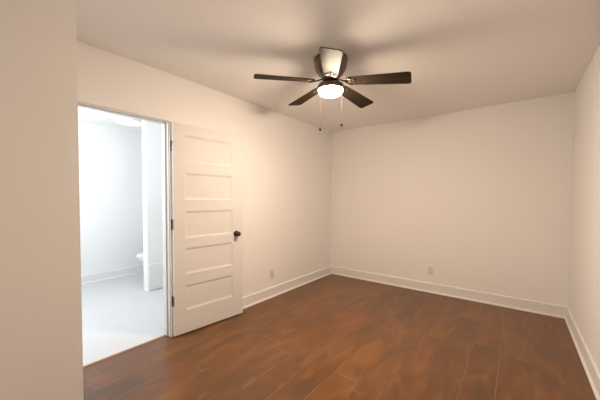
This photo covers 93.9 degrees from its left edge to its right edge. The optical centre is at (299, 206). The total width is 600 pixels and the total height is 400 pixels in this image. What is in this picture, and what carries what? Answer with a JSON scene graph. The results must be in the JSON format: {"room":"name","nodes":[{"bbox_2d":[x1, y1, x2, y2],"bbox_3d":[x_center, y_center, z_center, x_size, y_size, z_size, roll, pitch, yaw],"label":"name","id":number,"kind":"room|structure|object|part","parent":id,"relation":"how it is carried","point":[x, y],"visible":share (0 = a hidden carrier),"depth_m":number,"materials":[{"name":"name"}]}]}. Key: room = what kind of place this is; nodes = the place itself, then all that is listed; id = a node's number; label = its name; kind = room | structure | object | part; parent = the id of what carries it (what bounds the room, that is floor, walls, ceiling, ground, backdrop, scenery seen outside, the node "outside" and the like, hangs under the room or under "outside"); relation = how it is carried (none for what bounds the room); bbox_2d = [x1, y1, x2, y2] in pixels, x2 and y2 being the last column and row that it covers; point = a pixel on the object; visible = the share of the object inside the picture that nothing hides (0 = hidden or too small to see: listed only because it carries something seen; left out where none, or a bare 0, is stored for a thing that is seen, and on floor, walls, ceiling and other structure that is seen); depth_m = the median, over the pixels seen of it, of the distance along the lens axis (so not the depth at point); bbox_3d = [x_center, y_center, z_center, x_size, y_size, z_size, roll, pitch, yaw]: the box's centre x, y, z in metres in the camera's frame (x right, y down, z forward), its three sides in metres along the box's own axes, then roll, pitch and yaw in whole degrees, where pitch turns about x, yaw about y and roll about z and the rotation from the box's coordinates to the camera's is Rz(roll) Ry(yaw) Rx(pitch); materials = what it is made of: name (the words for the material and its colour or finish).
{"room":"empty bedroom","nodes":[
{"label":"empty bedroom","id":0,"kind":"room"},
{"bbox_2d":[0,0,83,399],"bbox_3d":[-1.642,0.031,1.395,0.780,2.440,0.691,1,2,38],"label":"wall","id":1,"kind":"structure","parent":0,"point":[41,346],"depth_m":1.31,"materials":[{"name":"white paint"}]},
{"bbox_2d":[78,107,141,131],"bbox_3d":[-2.313,-1.298,3.367,2.510,0.100,2.800,1,2,38],"label":"ceiling","id":2,"kind":"structure","parent":0,"point":[84,114],"depth_m":4.05,"materials":[{"name":"white paint"}]},
{"bbox_2d":[114,117,141,125],"bbox_3d":[-2.529,-1.244,4.144,0.370,0.053,0.370,1,2,38],"label":"ceiling lamp","id":3,"kind":"object","parent":2,"relation":"attached to","point":[122,120],"visible":0.98,"depth_m":4.06,"materials":[{"name":"white glass"}]},
{"bbox_2d":[78,121,143,274],"bbox_3d":[-3.356,-0.054,4.209,0.120,2.440,3.040,1,2,38],"label":"wall","id":4,"kind":"structure","parent":0,"point":[110,158],"depth_m":4.50,"materials":[{"name":"white paint"}]},
{"bbox_2d":[81,265,143,284],"bbox_3d":[-3.300,1.101,4.197,0.028,0.131,2.800,1,2,38],"label":"baseboard","id":5,"kind":"structure","parent":4,"relation":"attached to","point":[94,277],"depth_m":4.52,"materials":[{"name":"white wood"}]},
{"bbox_2d":[142,120,162,290],"bbox_3d":[-1.887,-0.051,4.268,0.130,2.440,0.907,1,2,38],"label":"wall","id":6,"kind":"structure","parent":0,"point":[151,132],"depth_m":3.93,"materials":[{"name":"white paint"}]},
{"bbox_2d":[149,262,162,289],"bbox_3d":[-1.828,0.978,4.257,0.016,0.358,0.895,1,2,38],"label":"trim","id":7,"kind":"structure","parent":6,"relation":"attached to","point":[155,270],"depth_m":3.97,"materials":[{"name":"white wood"}]},
{"bbox_2d":[77,40,331,296],"bbox_3d":[-0.855,-0.017,3.143,0.120,2.440,4.420,1,2,38],"label":"wall","id":8,"kind":"structure","parent":0,"point":[287,161],"depth_m":3.53,"materials":[{"name":"white paint"}]},
{"bbox_2d":[83,335,166,367],"bbox_3d":[-1.495,1.221,2.356,0.030,0.007,0.764,1,2,38],"label":"trim","id":9,"kind":"structure","parent":8,"relation":"attached to","point":[139,345],"depth_m":2.35,"materials":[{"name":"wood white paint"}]},
{"bbox_2d":[77,88,180,336],"bbox_3d":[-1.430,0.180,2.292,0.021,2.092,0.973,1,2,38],"label":"trim","id":10,"kind":"structure","parent":8,"relation":"attached to","point":[86,96],"depth_m":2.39,"materials":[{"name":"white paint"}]},
{"bbox_2d":[170,122,242,335],"bbox_3d":[-0.912,0.210,2.860,0.153,1.978,0.782,2,2,43],"label":"door","id":11,"kind":"structure","parent":8,"relation":"in","point":[206,221],"depth_m":2.81,"materials":[{"name":"white wood"}]},
{"bbox_3d":[-0.677,0.294,3.050,0.064,0.064,0.064,2,2,43],"label":"knob","id":12,"kind":"part","parent":11,"relation":"part of","materials":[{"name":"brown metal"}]},
{"bbox_2d":[270,269,273,278],"bbox_3d":[-0.366,0.887,3.697,0.009,0.115,0.070,1,2,38],"label":"wall outlet","id":13,"kind":"object","parent":8,"relation":"attached to","point":[271,271],"visible":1,"depth_m":3.69,"materials":[{"name":"white plastic"}]},
{"bbox_2d":[243,266,331,308],"bbox_3d":[-0.294,1.122,3.782,0.028,0.131,2.771,1,2,38],"label":"baseboard","id":14,"kind":"structure","parent":8,"relation":"attached to","point":[255,298],"depth_m":3.85,"materials":[{"name":"white wood"}]},
{"bbox_2d":[76,0,599,131],"bbox_3d":[0.381,-1.255,2.152,2.998,0.100,4.420,1,2,38],"label":"ceiling","id":15,"kind":"structure","parent":0,"point":[459,55],"depth_m":2.08,"materials":[{"name":"white paint"}]},
{"bbox_2d":[254,47,411,130],"bbox_3d":[0.277,-0.927,2.317,1.206,0.567,1.176,1,2,38],"label":"ceiling fan","id":16,"kind":"object","parent":15,"relation":"hanging from","point":[330,64],"visible":1,"depth_m":2.20,"materials":[{"name":"brown wood"}]},
{"bbox_3d":[-0.118,-1.013,2.216,0.487,0.006,0.148,-1,13,-12],"label":"blade","id":17,"kind":"part","parent":16,"relation":"part of","materials":[{"name":"brown wood"}]},
{"bbox_3d":[0.062,-1.024,2.620,0.148,0.006,0.487,-13,7,-29],"label":"blade","id":18,"kind":"part","parent":16,"relation":"part of","materials":[{"name":"brown wood"}]},
{"bbox_3d":[0.250,-0.932,2.297,0.201,0.057,0.201,1,2,38],"label":"lamp shade","id":19,"kind":"part","parent":16,"relation":"part of","materials":[{"name":"white glass"}]},
{"bbox_3d":[0.211,-0.977,1.922,0.148,0.006,0.487,11,8,5],"label":"blade","id":20,"kind":"part","parent":16,"relation":"part of","materials":[{"name":"brown wood"}]},
{"bbox_3d":[0.501,-1.006,2.574,0.148,0.006,0.487,-13,-11,41],"label":"blade","id":21,"kind":"part","parent":16,"relation":"part of","materials":[{"name":"brown wood"}]},
{"bbox_3d":[0.592,-0.973,2.143,0.487,0.006,0.148,8,-6,24],"label":"blade","id":22,"kind":"part","parent":16,"relation":"part of","materials":[{"name":"brown wood"}]},
{"bbox_2d":[81,272,595,399],"bbox_3d":[-0.665,1.248,3.030,5.628,0.080,4.420,1,2,38],"label":"floor","id":23,"kind":"structure","parent":0,"point":[332,336],"depth_m":2.41,"materials":[{"name":"brown wood"}]},
{"bbox_2d":[136,252,143,262],"bbox_3d":[-2.265,0.780,4.631,0.420,0.755,0.812,1,2,38],"label":"toilet","id":24,"kind":"object","parent":23,"relation":"on","point":[139,256],"visible":0.12,"depth_m":4.31,"materials":[{"name":"white ceramic"}]},
{"bbox_2d":[331,92,574,306],"bbox_3d":[1.769,-0.033,3.981,3.238,2.440,0.120,1,2,38],"label":"wall","id":25,"kind":"structure","parent":0,"point":[480,197],"depth_m":3.62,"materials":[{"name":"white paint"}]},
{"bbox_2d":[428,266,433,274],"bbox_3d":[1.814,0.890,3.888,0.070,0.115,0.009,1,2,38],"label":"wall outlet","id":26,"kind":"object","parent":25,"relation":"attached to","point":[430,269],"visible":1,"depth_m":3.89,"materials":[{"name":"white plastic"}]},
{"bbox_2d":[331,266,566,318],"bbox_3d":[1.720,1.123,3.956,2.998,0.131,0.028,1,2,38],"label":"baseboard","id":27,"kind":"structure","parent":25,"relation":"attached to","point":[548,309],"depth_m":3.65,"materials":[{"name":"white wood"}]},
{"bbox_2d":[568,45,599,373],"bbox_3d":[1.609,0.045,1.233,0.120,2.440,4.420,1,2,38],"label":"wall","id":28,"kind":"structure","parent":0,"point":[584,261],"depth_m":2.33,"materials":[{"name":"white paint"}]},
{"bbox_2d":[565,307,599,399],"bbox_3d":[1.548,1.198,1.312,0.028,0.131,4.420,1,2,38],"label":"baseboard","id":29,"kind":"structure","parent":28,"relation":"attached to","point":[593,375],"depth_m":2.19,"materials":[{"name":"white wood"}]}
]}

